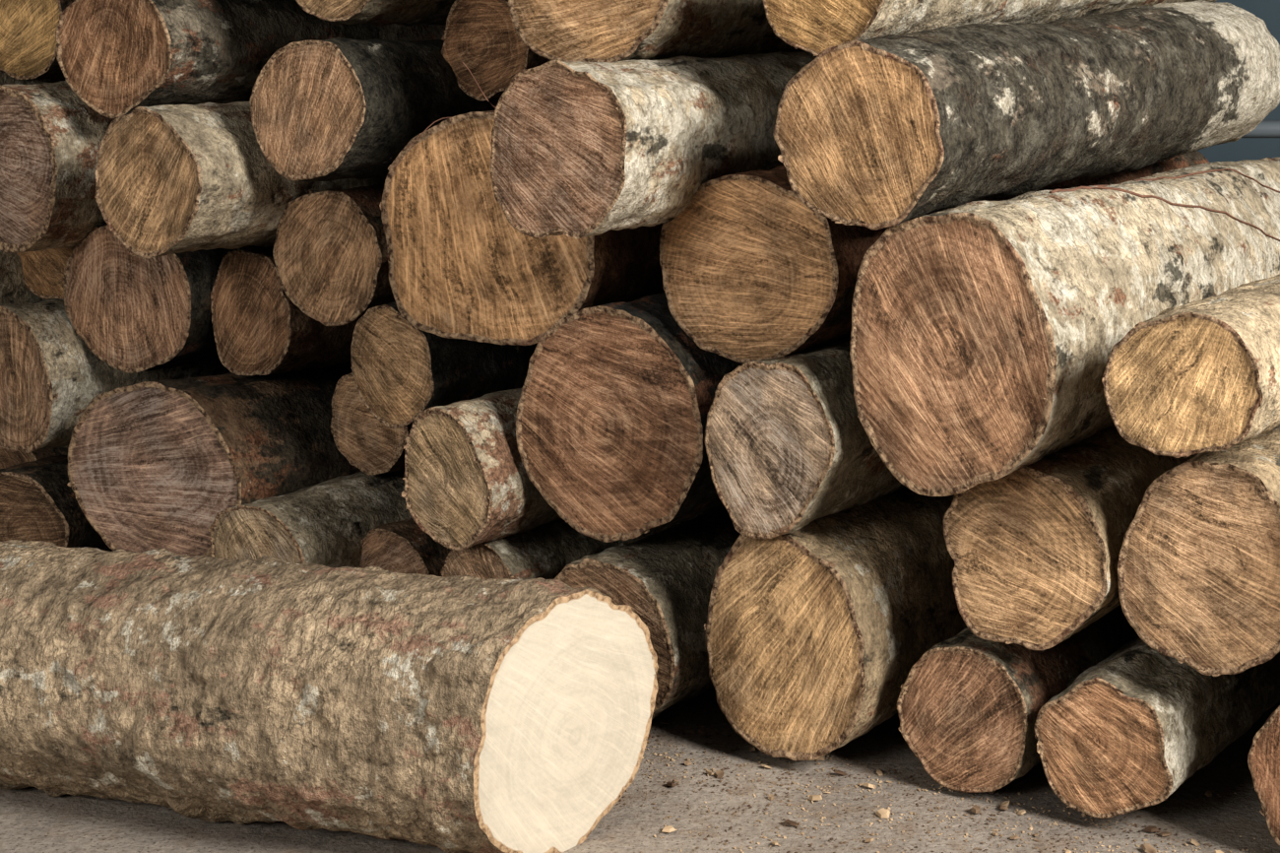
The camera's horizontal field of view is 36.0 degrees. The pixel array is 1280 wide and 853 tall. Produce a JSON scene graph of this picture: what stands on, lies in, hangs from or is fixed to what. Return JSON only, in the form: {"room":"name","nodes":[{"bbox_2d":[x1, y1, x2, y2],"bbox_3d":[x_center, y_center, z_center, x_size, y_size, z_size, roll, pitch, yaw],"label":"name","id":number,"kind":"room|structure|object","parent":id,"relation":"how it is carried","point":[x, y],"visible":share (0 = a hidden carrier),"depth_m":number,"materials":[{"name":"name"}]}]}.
{"room":"lumber yard","nodes":[
{"label":"lumber yard","id":0,"kind":"room"},
{"bbox_2d":[0,686,1279,852],"bbox_3d":[0.500,0.701,2.683,13.000,0.001,13.000,0,11,0],"label":"floor","id":1,"kind":"structure","parent":0,"point":[32,820],"depth_m":3.12,"materials":[{"name":"concrete"}]},
{"bbox_2d":[0,445,68,468],"bbox_3d":[-1.028,-0.003,5.557,0.274,0.235,1.811,7,13,34],"label":"log","id":2,"kind":"object","parent":1,"relation":"on","point":[8,459],"visible":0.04,"depth_m":4.82,"materials":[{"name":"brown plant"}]},
{"bbox_3d":[-1.393,-0.129,5.556,0.436,0.364,1.810,7,13,32],"label":"log","id":3,"kind":"object","parent":2,"relation":"on","visible":0},
{"bbox_2d":[0,249,48,305],"bbox_3d":[-1.271,-0.460,5.361,0.434,0.443,1.817,7,12,32],"label":"log","id":4,"kind":"object","parent":3,"relation":"on","point":[13,289],"visible":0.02,"depth_m":4.67,"materials":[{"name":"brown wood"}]},
{"bbox_2d":[0,70,65,85],"bbox_3d":[-1.210,-0.904,5.181,0.503,0.432,1.812,7,13,33],"label":"log","id":5,"kind":"object","parent":4,"relation":"on","point":[5,79],"visible":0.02,"depth_m":4.48,"materials":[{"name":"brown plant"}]},
{"bbox_2d":[0,454,113,551],"bbox_3d":[-0.906,0.073,5.184,0.352,0.311,1.812,7,13,33],"label":"log","id":6,"kind":"object","parent":1,"relation":"on","point":[37,503],"visible":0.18,"depth_m":4.42,"materials":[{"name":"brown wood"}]},
{"bbox_2d":[0,298,230,452],"bbox_3d":[-0.912,-0.240,5.110,0.342,0.354,1.816,7,13,33],"label":"log","id":7,"kind":"object","parent":6,"relation":"on","point":[49,375],"visible":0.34,"depth_m":4.36,"materials":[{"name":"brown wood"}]},
{"bbox_2d":[17,247,73,299],"bbox_3d":[-0.884,-0.546,5.349,0.291,0.227,1.812,7,13,34],"label":"log","id":8,"kind":"object","parent":7,"relation":"on","point":[42,270],"visible":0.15,"depth_m":4.64,"materials":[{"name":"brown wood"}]},
{"bbox_2d":[62,225,264,373],"bbox_3d":[-0.613,-0.429,4.993,0.413,0.365,1.816,7,13,33],"label":"log","id":9,"kind":"object","parent":7,"relation":"on","point":[134,313],"visible":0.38,"depth_m":4.26,"materials":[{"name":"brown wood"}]},
{"bbox_2d":[0,80,115,252],"bbox_3d":[-0.868,-0.705,4.949,0.349,0.383,1.812,7,13,32],"label":"log","id":10,"kind":"object","parent":9,"relation":"on","point":[50,139],"visible":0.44,"depth_m":4.18,"materials":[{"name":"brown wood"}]},
{"bbox_2d":[0,0,74,79],"bbox_3d":[-0.869,-1.039,5.090,0.336,0.268,1.811,7,13,34],"label":"log","id":11,"kind":"object","parent":10,"relation":"on","point":[29,47],"visible":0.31,"depth_m":4.36,"materials":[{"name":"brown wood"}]},
{"bbox_2d":[66,362,361,556],"bbox_3d":[-0.524,-0.011,4.868,0.560,0.458,1.820,7,13,33],"label":"log","id":12,"kind":"object","parent":1,"relation":"on","point":[152,465],"visible":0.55,"depth_m":4.14,"materials":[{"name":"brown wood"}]},
{"bbox_2d":[210,245,356,376],"bbox_3d":[-0.315,-0.376,4.870,0.279,0.296,1.808,7,13,33],"label":"log","id":13,"kind":"object","parent":12,"relation":"on","point":[258,329],"visible":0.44,"depth_m":4.15,"materials":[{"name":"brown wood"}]},
{"bbox_2d":[94,101,386,257],"bbox_3d":[-0.474,-0.622,4.590,0.326,0.323,1.813,7,13,33],"label":"log","id":14,"kind":"object","parent":13,"relation":"on","point":[170,178],"visible":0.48,"depth_m":3.87,"materials":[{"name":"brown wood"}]},
{"bbox_2d":[55,0,446,118],"bbox_3d":[-0.590,-0.913,4.775,0.372,0.299,1.815,7,13,33],"label":"log","id":15,"kind":"object","parent":14,"relation":"on","point":[118,57],"visible":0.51,"depth_m":4.07,"materials":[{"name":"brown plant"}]},
{"bbox_2d":[208,471,411,567],"bbox_3d":[-0.261,0.122,4.671,0.307,0.243,1.810,7,13,33],"label":"log","id":16,"kind":"object","parent":1,"relation":"on","point":[325,523],"visible":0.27,"depth_m":3.98,"materials":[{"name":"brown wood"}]},
{"bbox_2d":[330,372,411,475],"bbox_3d":[-0.069,-0.140,4.847,0.250,0.244,1.808,7,13,33],"label":"log","id":17,"kind":"object","parent":16,"relation":"on","point":[373,447],"visible":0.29,"depth_m":4.12,"materials":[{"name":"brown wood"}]},
{"bbox_2d":[350,301,537,428],"bbox_3d":[0.018,-0.259,4.585,0.241,0.274,1.808,7,13,33],"label":"log","id":18,"kind":"object","parent":17,"relation":"on","point":[401,370],"visible":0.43,"depth_m":3.87,"materials":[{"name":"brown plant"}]},
{"bbox_2d":[272,184,395,325],"bbox_3d":[-0.122,-0.472,4.687,0.316,0.317,1.813,7,13,33],"label":"log","id":19,"kind":"object","parent":18,"relation":"on","point":[330,251],"visible":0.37,"depth_m":3.95,"materials":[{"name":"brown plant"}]},
{"bbox_2d":[249,37,499,181],"bbox_3d":[-0.152,-0.737,4.497,0.303,0.303,1.809,7,13,32],"label":"log","id":20,"kind":"object","parent":19,"relation":"on","point":[338,107],"visible":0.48,"depth_m":3.77,"materials":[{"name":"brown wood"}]},
{"bbox_2d":[295,0,455,26],"bbox_3d":[-0.088,-1.023,4.510,0.280,0.255,1.810,7,13,33],"label":"log","id":21,"kind":"object","parent":20,"relation":"on","point":[409,13],"visible":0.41,"depth_m":3.83,"materials":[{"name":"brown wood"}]},
{"bbox_2d":[441,0,550,100],"bbox_3d":[0.195,-0.900,4.612,0.236,0.235,1.809,7,13,33],"label":"log","id":22,"kind":"object","parent":20,"relation":"on","point":[481,34],"visible":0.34,"depth_m":3.88,"materials":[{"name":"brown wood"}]},
{"bbox_2d":[0,539,658,852],"bbox_3d":[-0.905,0.396,3.196,1.835,0.432,0.430,3,12,17],"label":"trunk","id":23,"kind":"object","parent":1,"relation":"on","point":[458,713],"visible":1,"depth_m":2.93,"materials":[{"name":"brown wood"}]},
{"bbox_2d":[359,516,451,576],"bbox_3d":[0.000,0.136,4.693,0.231,0.190,1.809,7,13,34],"label":"log","id":24,"kind":"object","parent":1,"relation":"on","point":[401,546],"visible":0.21,"depth_m":3.96,"materials":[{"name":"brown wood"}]},
{"bbox_2d":[441,506,724,579],"bbox_3d":[0.197,0.153,4.418,0.208,0.170,1.813,7,13,33],"label":"log","id":25,"kind":"object","parent":1,"relation":"on","point":[544,550],"visible":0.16,"depth_m":3.72,"materials":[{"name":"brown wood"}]},
{"bbox_2d":[401,386,562,551],"bbox_3d":[0.145,-0.042,4.305,0.243,0.294,1.810,7,13,33],"label":"log","id":26,"kind":"object","parent":25,"relation":"on","point":[468,483],"visible":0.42,"depth_m":3.58,"materials":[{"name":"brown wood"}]},
{"bbox_2d":[554,507,740,719],"bbox_3d":[0.434,0.233,4.219,0.333,0.336,1.810,7,14,34],"label":"log","id":27,"kind":"object","parent":1,"relation":"on","point":[666,577],"visible":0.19,"depth_m":3.48,"materials":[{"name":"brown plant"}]},
{"bbox_2d":[515,292,743,542],"bbox_3d":[0.441,-0.142,4.188,0.432,0.436,1.812,7,13,33],"label":"log","id":28,"kind":"object","parent":27,"relation":"on","point":[616,399],"visible":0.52,"depth_m":3.45,"materials":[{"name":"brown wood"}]},
{"bbox_2d":[379,110,664,345],"bbox_3d":[0.226,-0.507,4.334,0.549,0.453,1.814,7,13,34],"label":"log","id":29,"kind":"object","parent":28,"relation":"on","point":[459,269],"visible":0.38,"depth_m":3.63,"materials":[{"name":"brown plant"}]},
{"bbox_2d":[405,62,495,149],"bbox_3d":[-0.174,-0.593,3.635,0.434,0.161,0.309,-9,14,-40],"label":"dry twigs","id":30,"kind":"object","parent":29,"relation":"on","point":[463,62],"visible":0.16,"depth_m":3.63,"materials":[{"name":"brown wood"}]},
{"bbox_2d":[704,486,967,760],"bbox_3d":[0.737,0.224,4.000,0.340,0.418,1.812,7,13,33],"label":"log","id":31,"kind":"object","parent":1,"relation":"on","point":[813,635],"visible":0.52,"depth_m":3.28,"materials":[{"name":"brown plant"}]},
{"bbox_2d":[704,336,904,539],"bbox_3d":[0.708,-0.099,3.924,0.263,0.324,1.806,7,13,33],"label":"log","id":32,"kind":"object","parent":31,"relation":"on","point":[788,446],"visible":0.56,"depth_m":3.20,"materials":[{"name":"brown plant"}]},
{"bbox_2d":[659,150,1209,363],"bbox_3d":[0.686,-0.406,3.999,0.376,0.332,1.811,8,13,34],"label":"log","id":33,"kind":"object","parent":32,"relation":"on","point":[750,272],"visible":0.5,"depth_m":3.27,"materials":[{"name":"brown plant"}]},
{"bbox_2d":[490,50,816,238],"bbox_3d":[0.355,-0.594,3.877,0.288,0.315,1.813,7,13,32],"label":"log","id":34,"kind":"object","parent":33,"relation":"on","point":[581,149],"visible":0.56,"depth_m":3.18,"materials":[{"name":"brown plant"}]},
{"bbox_2d":[508,0,805,62],"bbox_3d":[0.401,-0.905,4.092,0.362,0.303,1.808,7,13,32],"label":"log","id":35,"kind":"object","parent":34,"relation":"on","point":[567,31],"visible":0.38,"depth_m":3.39,"materials":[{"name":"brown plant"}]},
{"bbox_2d":[616,717,1268,852],"bbox_3d":[-0.061,0.646,2.926,2.620,0.014,1.429,2,11,8],"label":"chips","id":36,"kind":"object","parent":1,"relation":"on","point":[882,812],"visible":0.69,"depth_m":3.13,"materials":[{"name":"beige wood"}]},
{"bbox_2d":[896,604,1138,792],"bbox_3d":[1.018,0.327,3.895,0.257,0.278,1.810,7,13,33],"label":"log","id":37,"kind":"object","parent":1,"relation":"on","point":[970,705],"visible":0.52,"depth_m":3.17,"materials":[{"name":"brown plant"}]},
{"bbox_2d":[943,425,1198,649],"bbox_3d":[1.095,0.058,3.781,0.308,0.317,1.815,7,13,33],"label":"log","id":38,"kind":"object","parent":37,"relation":"on","point":[1035,548],"visible":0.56,"depth_m":3.06,"materials":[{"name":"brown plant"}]},
{"bbox_2d":[849,156,1279,496],"bbox_3d":[0.964,-0.246,3.715,0.389,0.471,1.814,7,13,33],"label":"log","id":39,"kind":"object","parent":38,"relation":"on","point":[984,334],"visible":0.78,"depth_m":3.02,"materials":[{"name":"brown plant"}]},
{"bbox_2d":[773,0,1279,230],"bbox_3d":[0.802,-0.614,3.655,0.334,0.369,1.705,8,13,35],"label":"log","id":40,"kind":"object","parent":39,"relation":"on","point":[889,130],"visible":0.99,"depth_m":3.15,"materials":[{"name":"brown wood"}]},
{"bbox_2d":[762,0,1216,56],"bbox_3d":[0.790,-0.881,3.809,0.242,0.322,1.813,7,13,33],"label":"log","id":41,"kind":"object","parent":40,"relation":"on","point":[813,27],"visible":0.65,"depth_m":3.15,"materials":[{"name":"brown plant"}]},
{"bbox_2d":[1049,168,1279,241],"bbox_3d":[1.061,-0.384,3.690,0.121,0.195,1.303,10,15,41],"label":"vine","id":42,"kind":"object","parent":39,"relation":"on","point":[1103,186],"visible":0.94,"depth_m":3.54,"materials":[{"name":"brown plant"}]},
{"bbox_2d":[1117,424,1279,676],"bbox_3d":[1.342,0.061,3.625,0.318,0.354,1.812,7,13,33],"label":"log","id":43,"kind":"object","parent":38,"relation":"on","point":[1198,564],"visible":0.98,"depth_m":2.90,"materials":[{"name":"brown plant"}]},
{"bbox_2d":[1101,274,1279,457],"bbox_3d":[1.254,-0.195,3.501,0.274,0.226,1.813,7,13,33],"label":"log","id":44,"kind":"object","parent":43,"relation":"on","point":[1195,376],"visible":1,"depth_m":2.77,"materials":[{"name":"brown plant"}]},
{"bbox_2d":[1033,635,1279,818],"bbox_3d":[1.209,0.356,3.760,0.255,0.251,1.810,7,13,33],"label":"log","id":45,"kind":"object","parent":1,"relation":"on","point":[1136,724],"visible":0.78,"depth_m":3.05,"materials":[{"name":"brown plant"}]},
{"bbox_2d":[1241,120,1279,137],"bbox_3d":[2.350,-0.514,6.420,2.300,0.960,0.058,0,11,0],"label":"handrail","id":46,"kind":"object","parent":1,"relation":"on","point":[1265,128],"visible":0.02,"depth_m":6.31,"materials":[{"name":"grey metal"}]},
{"bbox_2d":[1247,704,1279,845],"bbox_3d":[1.478,0.360,3.613,0.212,0.287,1.809,7,13,33],"label":"log","id":47,"kind":"object","parent":1,"relation":"on","point":[1263,758],"visible":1,"depth_m":2.92,"materials":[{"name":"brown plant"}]},
{"bbox_2d":[1197,0,1279,162],"bbox_3d":[0.500,-2.017,7.758,13.000,3.400,0.001,0,11,0],"label":"wall","id":48,"kind":"structure","parent":0,"point":[1250,149],"depth_m":7.93,"materials":[{"name":"blue paint"}]}
]}

